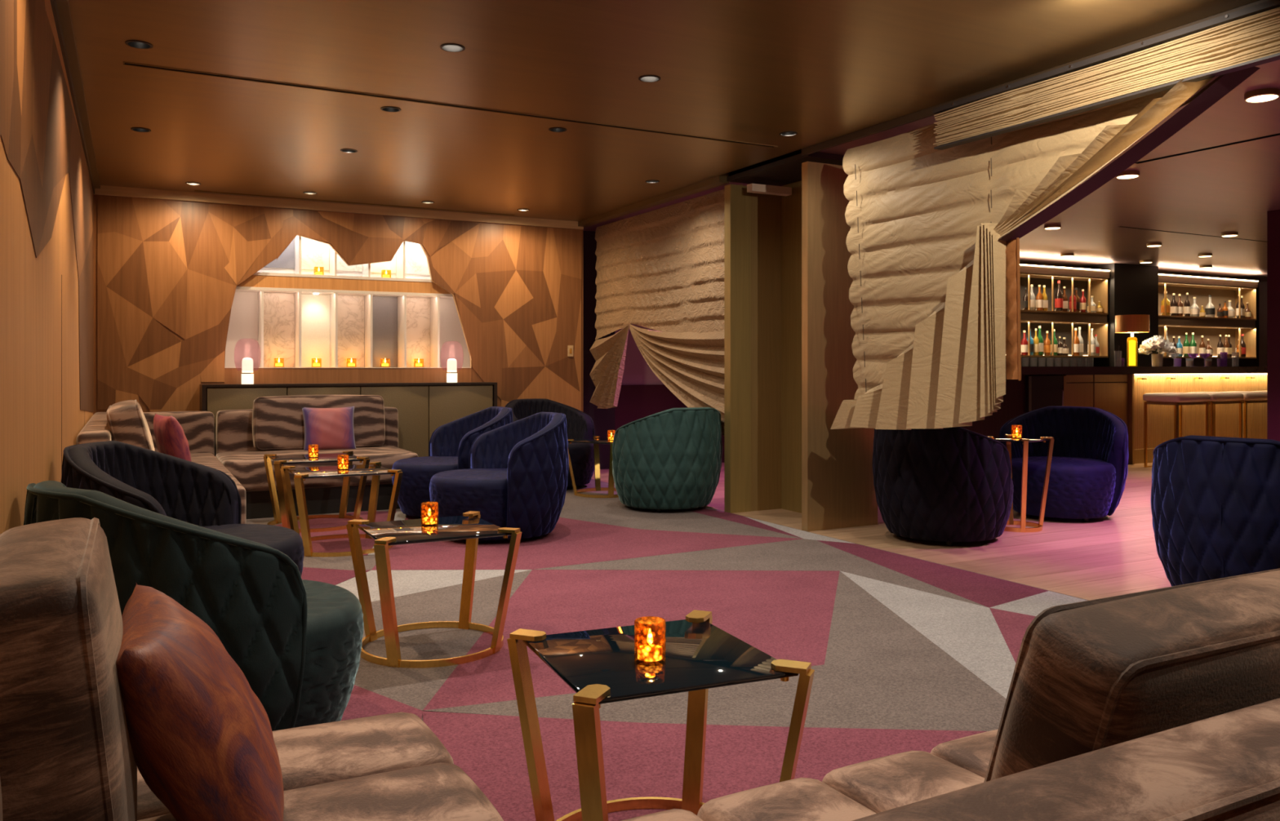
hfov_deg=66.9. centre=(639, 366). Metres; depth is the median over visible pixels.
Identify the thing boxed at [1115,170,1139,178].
recessed light
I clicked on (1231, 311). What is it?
liquor bottle
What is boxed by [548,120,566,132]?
recessed light
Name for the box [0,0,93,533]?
wall
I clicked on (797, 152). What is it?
ceiling slab
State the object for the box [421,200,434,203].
recessed light
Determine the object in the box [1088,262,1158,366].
pier
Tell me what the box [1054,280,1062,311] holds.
liquor bottle
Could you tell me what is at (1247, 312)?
liquor bottle
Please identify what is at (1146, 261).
recessed light
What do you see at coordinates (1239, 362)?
wall
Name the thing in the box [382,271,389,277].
votive candle
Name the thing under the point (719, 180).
trim
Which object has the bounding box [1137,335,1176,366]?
flower vase
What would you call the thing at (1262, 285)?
wall
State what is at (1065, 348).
liquor bottle
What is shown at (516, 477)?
tub chair
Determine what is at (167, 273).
wall
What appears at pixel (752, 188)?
ceiling beam
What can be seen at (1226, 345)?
liquor bottle
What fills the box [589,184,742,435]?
drape
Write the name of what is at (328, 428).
throw pillow
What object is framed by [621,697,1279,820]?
sofa
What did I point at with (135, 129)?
recessed light
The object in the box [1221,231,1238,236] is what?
recessed light
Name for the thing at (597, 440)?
side table
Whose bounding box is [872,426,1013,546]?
tub chair
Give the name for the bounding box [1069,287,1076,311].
liquor bottle
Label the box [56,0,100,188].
trim
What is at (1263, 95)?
recessed light
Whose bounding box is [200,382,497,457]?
credenza
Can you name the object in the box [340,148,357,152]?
recessed light
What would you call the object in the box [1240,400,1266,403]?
seat
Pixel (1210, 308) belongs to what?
liquor bottle
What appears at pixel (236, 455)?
sofa
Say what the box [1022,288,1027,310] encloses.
liquor bottle
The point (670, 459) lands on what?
tub chair
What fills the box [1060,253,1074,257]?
recessed light
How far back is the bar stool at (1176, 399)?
10.44 m
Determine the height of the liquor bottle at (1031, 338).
0.361 m
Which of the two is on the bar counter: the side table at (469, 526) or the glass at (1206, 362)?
the glass at (1206, 362)
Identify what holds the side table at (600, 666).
on the floor
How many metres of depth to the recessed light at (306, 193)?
8.06 m
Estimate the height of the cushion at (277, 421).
0.454 m
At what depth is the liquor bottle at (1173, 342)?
14.38 m
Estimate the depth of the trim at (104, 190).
8.49 m
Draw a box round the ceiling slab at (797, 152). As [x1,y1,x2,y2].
[148,66,1279,241]
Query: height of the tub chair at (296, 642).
0.794 m
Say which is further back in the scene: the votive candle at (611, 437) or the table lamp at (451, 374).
the table lamp at (451, 374)
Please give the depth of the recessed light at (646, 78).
4.88 m
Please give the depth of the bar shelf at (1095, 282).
13.39 m
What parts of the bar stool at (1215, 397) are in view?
leg, leg, leg, seat, leg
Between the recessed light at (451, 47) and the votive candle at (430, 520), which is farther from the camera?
the recessed light at (451, 47)
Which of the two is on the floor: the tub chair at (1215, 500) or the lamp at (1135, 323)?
the tub chair at (1215, 500)
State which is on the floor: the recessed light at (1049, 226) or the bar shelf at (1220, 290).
the bar shelf at (1220, 290)
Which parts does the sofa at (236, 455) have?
chaise backrest, corner backrest, chaise seat, backrest, seat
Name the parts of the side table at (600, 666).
leg, leg, glass, leg, leg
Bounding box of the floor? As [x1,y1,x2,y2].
[245,462,1171,820]
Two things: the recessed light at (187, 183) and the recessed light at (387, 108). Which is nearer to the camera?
the recessed light at (387, 108)
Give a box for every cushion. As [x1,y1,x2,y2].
[0,517,137,820]
[106,399,155,451]
[252,394,385,451]
[983,568,1279,782]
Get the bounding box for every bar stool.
[1142,392,1209,467]
[1178,391,1244,438]
[1213,391,1266,438]
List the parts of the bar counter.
drawer, cabinet door, drawer, cabinet door, panel, kick plate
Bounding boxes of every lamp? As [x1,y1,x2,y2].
[240,357,253,384]
[446,358,457,382]
[1115,314,1149,365]
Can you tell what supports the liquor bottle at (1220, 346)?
on the bar shelf at (1220, 290)
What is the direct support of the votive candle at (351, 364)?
on the wall niche at (294, 315)
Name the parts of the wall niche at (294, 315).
panel, panel, panel, panel, shelf, shelf, panel, panel, panel, panel, panel, panel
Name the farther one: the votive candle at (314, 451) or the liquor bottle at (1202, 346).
the liquor bottle at (1202, 346)
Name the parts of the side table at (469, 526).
leg, leg, glass, leg, leg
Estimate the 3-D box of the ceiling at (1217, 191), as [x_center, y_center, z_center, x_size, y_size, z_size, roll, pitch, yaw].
[7.426,-1.443,8.530,12.920,0.001,11.200,0,0,-28]
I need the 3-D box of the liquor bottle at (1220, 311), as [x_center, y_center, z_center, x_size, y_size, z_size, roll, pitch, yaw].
[8.943,-0.861,14.934,0.079,0.221,0.077,0,0,-28]
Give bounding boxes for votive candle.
[275,358,282,366]
[308,444,318,458]
[312,358,319,366]
[315,266,322,275]
[337,454,348,471]
[347,358,355,366]
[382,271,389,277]
[382,359,388,366]
[415,360,422,366]
[421,502,438,526]
[607,430,615,440]
[634,616,665,666]
[1011,425,1022,439]
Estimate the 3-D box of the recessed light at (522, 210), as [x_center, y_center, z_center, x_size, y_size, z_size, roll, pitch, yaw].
[-1.071,-1.472,8.902,0.112,0.066,0.112,0,0,-28]
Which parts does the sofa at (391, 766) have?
backrest, seat, seat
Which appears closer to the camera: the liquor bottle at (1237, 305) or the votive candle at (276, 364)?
the votive candle at (276, 364)
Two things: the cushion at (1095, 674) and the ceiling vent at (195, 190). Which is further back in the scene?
the ceiling vent at (195, 190)
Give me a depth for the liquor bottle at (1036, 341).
12.98 m
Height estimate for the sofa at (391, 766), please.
0.706 m
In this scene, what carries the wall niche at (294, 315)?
attached to the wall at (167, 273)
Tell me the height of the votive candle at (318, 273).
0.083 m
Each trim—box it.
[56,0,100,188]
[94,185,583,229]
[577,173,728,226]
[801,0,1269,155]
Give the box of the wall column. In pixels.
[1266,209,1279,441]
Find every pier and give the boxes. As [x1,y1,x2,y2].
[724,151,877,531]
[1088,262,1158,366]
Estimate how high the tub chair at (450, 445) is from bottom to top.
0.794 m
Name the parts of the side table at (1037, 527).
leg, glass, leg, leg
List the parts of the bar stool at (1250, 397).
leg, leg, seat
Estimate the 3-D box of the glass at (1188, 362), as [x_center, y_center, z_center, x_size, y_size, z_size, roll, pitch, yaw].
[6.630,-0.050,11.681,0.084,0.100,0.084,0,0,-28]
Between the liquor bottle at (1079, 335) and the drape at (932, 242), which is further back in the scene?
the liquor bottle at (1079, 335)
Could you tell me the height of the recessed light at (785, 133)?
0.066 m
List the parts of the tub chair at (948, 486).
seat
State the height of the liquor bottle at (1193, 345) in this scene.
0.361 m
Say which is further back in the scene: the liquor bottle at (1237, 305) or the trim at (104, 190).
the liquor bottle at (1237, 305)
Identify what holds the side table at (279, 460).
on the floor
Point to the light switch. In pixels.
(570, 348)
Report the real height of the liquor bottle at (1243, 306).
0.361 m
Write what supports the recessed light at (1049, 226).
in the ceiling at (1217, 191)
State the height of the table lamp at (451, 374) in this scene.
0.380 m
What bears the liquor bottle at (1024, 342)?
on the bar shelf at (1095, 282)
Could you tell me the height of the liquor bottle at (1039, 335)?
0.401 m
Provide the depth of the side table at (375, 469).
5.77 m
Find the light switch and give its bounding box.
[567,345,573,356]
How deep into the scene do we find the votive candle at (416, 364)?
9.09 m
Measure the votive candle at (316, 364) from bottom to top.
0.083 m
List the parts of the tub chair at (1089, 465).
seat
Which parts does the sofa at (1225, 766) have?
seat, seat, seat, seat, backrest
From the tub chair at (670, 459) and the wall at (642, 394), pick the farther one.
the wall at (642, 394)
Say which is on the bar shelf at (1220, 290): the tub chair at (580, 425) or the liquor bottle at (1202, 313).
the liquor bottle at (1202, 313)
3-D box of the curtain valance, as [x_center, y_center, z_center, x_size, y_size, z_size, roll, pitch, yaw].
[2.267,-1.286,4.022,0.096,0.217,2.815,0,0,-28]
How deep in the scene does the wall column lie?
8.93 m
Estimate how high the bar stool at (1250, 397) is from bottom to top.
0.820 m
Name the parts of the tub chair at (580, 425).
seat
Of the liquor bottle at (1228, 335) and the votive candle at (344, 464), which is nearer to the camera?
the votive candle at (344, 464)
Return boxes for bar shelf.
[1005,263,1110,366]
[1158,273,1258,366]
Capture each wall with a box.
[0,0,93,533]
[93,194,582,414]
[582,231,724,469]
[1235,281,1258,366]
[1258,281,1266,366]
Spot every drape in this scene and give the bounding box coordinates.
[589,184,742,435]
[830,66,1260,430]
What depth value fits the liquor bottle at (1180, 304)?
14.40 m
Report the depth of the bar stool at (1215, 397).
10.70 m
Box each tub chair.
[23,480,364,731]
[60,440,304,576]
[391,406,512,517]
[429,412,568,543]
[504,398,595,486]
[612,407,722,512]
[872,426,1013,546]
[998,406,1128,521]
[1151,435,1279,586]
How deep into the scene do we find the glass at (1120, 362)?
11.14 m
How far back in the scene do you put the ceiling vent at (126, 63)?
5.28 m
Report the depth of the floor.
4.23 m
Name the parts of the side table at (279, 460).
leg, leg, glass, leg, leg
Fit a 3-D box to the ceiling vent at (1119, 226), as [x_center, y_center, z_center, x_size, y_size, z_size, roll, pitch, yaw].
[6.126,-1.466,10.598,2.700,0.044,0.032,0,0,-28]
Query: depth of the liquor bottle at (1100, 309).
13.56 m
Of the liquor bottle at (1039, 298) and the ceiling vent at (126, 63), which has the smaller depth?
the ceiling vent at (126, 63)
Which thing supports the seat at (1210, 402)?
on the bar stool at (1215, 397)
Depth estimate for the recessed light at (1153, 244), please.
11.28 m
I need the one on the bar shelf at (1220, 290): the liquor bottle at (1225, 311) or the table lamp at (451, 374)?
the liquor bottle at (1225, 311)
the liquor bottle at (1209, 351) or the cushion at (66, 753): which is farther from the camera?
the liquor bottle at (1209, 351)
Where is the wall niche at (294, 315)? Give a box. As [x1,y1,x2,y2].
[224,235,471,368]
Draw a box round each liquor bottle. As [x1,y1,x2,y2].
[1021,330,1027,355]
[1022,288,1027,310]
[1026,328,1033,355]
[1030,284,1035,310]
[1033,328,1039,355]
[1035,284,1043,311]
[1037,325,1043,355]
[1042,285,1048,311]
[1044,331,1050,355]
[1050,328,1057,355]
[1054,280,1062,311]
[1057,336,1062,355]
[1062,286,1067,311]
[1062,337,1068,355]
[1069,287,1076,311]
[1073,328,1079,355]
[1075,288,1079,311]
[1077,327,1083,355]
[1080,289,1086,312]
[1087,296,1097,312]
[1087,328,1095,355]
[1094,334,1099,355]
[1096,301,1102,312]
[1160,291,1170,315]
[1161,336,1169,356]
[1169,293,1177,315]
[1170,336,1177,356]
[1176,336,1182,356]
[1177,293,1182,315]
[1182,333,1189,356]
[1183,293,1190,316]
[1189,333,1196,356]
[1190,297,1199,316]
[1199,305,1205,316]
[1199,335,1205,356]
[1204,295,1214,317]
[1205,338,1213,356]
[1217,303,1222,317]
[1217,334,1223,356]
[1222,301,1228,317]
[1223,334,1229,356]
[1227,300,1235,318]
[1227,334,1231,356]
[1235,302,1242,318]
[1235,344,1241,356]
[1240,295,1244,318]
[1240,333,1246,356]
[1244,302,1251,318]
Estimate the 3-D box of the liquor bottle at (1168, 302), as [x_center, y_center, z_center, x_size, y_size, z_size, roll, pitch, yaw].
[7.751,-0.931,14.279,0.123,0.361,0.120,0,0,-28]
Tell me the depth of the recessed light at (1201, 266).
13.79 m
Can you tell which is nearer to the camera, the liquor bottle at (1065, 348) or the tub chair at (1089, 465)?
the tub chair at (1089, 465)
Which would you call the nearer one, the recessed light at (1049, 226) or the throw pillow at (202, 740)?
the throw pillow at (202, 740)
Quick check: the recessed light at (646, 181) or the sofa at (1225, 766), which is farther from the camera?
the recessed light at (646, 181)
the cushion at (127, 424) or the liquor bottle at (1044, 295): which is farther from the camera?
the liquor bottle at (1044, 295)
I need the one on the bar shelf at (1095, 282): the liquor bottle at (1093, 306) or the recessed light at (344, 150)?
the liquor bottle at (1093, 306)
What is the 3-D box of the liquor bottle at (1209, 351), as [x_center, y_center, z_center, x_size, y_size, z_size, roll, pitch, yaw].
[8.663,-0.286,14.758,0.118,0.271,0.115,0,0,-28]
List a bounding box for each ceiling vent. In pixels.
[123,62,777,147]
[195,190,515,215]
[1119,226,1266,242]
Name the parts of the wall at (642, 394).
corner panel, dado panel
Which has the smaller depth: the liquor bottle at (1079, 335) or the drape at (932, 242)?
the drape at (932, 242)
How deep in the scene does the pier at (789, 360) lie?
7.29 m
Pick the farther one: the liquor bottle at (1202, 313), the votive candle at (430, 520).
the liquor bottle at (1202, 313)
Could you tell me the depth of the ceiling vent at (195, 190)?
8.52 m
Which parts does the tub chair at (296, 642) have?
seat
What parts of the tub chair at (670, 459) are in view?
seat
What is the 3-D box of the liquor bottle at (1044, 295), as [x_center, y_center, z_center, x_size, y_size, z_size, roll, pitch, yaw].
[5.472,-0.926,13.111,0.093,0.351,0.091,0,0,-28]
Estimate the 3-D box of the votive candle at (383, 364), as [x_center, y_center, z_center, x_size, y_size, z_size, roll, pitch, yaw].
[-2.359,-0.035,8.963,0.074,0.083,0.074,0,0,-28]
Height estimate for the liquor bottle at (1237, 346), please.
0.281 m
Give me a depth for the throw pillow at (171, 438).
6.04 m
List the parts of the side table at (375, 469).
leg, leg, glass, leg, leg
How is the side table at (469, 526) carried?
on the floor
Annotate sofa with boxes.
[0,711,503,820]
[75,407,417,524]
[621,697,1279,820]
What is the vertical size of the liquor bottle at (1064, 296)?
0.351 m
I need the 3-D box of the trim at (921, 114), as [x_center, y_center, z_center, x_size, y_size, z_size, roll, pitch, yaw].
[2.008,-1.450,4.663,0.020,0.100,3.990,0,0,-28]
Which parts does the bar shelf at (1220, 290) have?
panel, frame, frame, panel, panel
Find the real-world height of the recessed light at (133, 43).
0.066 m
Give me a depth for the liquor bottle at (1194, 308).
14.55 m
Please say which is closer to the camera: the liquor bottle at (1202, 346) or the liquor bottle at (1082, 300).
the liquor bottle at (1082, 300)
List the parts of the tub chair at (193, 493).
seat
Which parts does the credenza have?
door, door, door, door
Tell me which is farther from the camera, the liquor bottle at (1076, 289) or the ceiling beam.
the liquor bottle at (1076, 289)
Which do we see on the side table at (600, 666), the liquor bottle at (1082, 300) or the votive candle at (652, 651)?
the votive candle at (652, 651)
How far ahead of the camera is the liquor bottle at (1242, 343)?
15.16 m
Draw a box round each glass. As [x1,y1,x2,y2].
[1118,360,1124,365]
[1186,360,1193,365]
[1204,360,1211,365]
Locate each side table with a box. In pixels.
[263,450,369,533]
[280,462,402,556]
[346,511,521,668]
[506,609,814,820]
[567,435,618,497]
[987,434,1053,532]
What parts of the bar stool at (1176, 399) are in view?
leg, leg, seat, leg, leg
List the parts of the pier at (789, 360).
edge panel, return panel, head panel, recess panel, panel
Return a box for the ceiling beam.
[746,183,791,195]
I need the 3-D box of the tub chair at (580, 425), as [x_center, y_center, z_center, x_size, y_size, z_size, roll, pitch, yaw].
[-0.817,0.703,8.915,0.878,0.794,0.888,0,0,-38]
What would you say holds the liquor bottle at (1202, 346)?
on the bar shelf at (1220, 290)
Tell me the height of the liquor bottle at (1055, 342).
0.361 m
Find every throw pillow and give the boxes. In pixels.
[115,583,284,820]
[153,413,191,462]
[302,406,355,450]
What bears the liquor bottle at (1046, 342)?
on the bar shelf at (1095, 282)
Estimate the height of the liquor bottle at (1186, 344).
0.361 m
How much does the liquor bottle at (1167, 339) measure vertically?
0.421 m
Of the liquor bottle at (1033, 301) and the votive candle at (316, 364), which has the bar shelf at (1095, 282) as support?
the liquor bottle at (1033, 301)
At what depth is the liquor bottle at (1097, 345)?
13.56 m
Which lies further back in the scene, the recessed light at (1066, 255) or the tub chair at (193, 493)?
the recessed light at (1066, 255)
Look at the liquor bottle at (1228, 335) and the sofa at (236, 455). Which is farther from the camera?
the liquor bottle at (1228, 335)
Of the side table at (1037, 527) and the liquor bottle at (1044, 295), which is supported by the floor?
the side table at (1037, 527)
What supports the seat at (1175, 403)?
on the bar stool at (1176, 399)
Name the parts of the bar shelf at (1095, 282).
panel, frame, frame, panel, panel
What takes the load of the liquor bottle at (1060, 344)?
on the bar shelf at (1095, 282)
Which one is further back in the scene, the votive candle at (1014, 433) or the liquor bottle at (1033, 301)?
the liquor bottle at (1033, 301)
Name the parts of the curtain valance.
rail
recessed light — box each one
[124,40,153,48]
[130,127,151,132]
[185,182,200,185]
[302,191,317,194]
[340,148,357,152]
[380,106,400,112]
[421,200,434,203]
[440,43,465,52]
[517,208,529,211]
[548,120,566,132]
[638,75,660,82]
[644,180,659,182]
[779,131,797,136]
[1044,224,1061,229]
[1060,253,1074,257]
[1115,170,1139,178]
[1139,259,1152,263]
[1146,242,1161,247]
[1197,253,1212,257]
[1199,265,1212,268]
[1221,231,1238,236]
[1244,88,1279,102]
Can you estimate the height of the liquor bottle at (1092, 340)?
0.381 m
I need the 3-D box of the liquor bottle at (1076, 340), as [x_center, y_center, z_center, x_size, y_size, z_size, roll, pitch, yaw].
[6.015,-0.342,13.368,0.103,0.381,0.100,0,0,-28]
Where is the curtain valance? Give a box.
[933,0,1279,150]
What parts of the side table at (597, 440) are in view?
leg, glass, leg, leg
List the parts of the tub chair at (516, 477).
seat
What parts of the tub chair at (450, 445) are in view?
seat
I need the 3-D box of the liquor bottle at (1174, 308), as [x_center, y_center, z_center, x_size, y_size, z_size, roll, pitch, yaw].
[7.943,-0.921,14.408,0.099,0.341,0.096,0,0,-28]
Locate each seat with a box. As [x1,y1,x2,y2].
[1146,401,1206,405]
[1206,400,1239,404]
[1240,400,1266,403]
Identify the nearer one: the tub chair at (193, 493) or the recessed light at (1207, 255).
the tub chair at (193, 493)
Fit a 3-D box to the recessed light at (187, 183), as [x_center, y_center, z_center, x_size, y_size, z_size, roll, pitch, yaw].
[-3.515,-1.472,7.620,0.112,0.066,0.112,0,0,-28]
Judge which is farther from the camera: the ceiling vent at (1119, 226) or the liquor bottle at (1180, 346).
the liquor bottle at (1180, 346)
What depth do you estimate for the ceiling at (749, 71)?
4.89 m
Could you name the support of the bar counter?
on the floor
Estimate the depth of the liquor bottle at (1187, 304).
14.53 m
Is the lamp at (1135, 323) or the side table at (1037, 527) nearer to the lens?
the side table at (1037, 527)
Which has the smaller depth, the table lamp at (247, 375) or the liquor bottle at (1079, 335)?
the table lamp at (247, 375)
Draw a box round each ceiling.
[68,0,1258,221]
[582,59,1279,281]
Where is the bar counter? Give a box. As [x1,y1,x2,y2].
[960,366,1266,464]

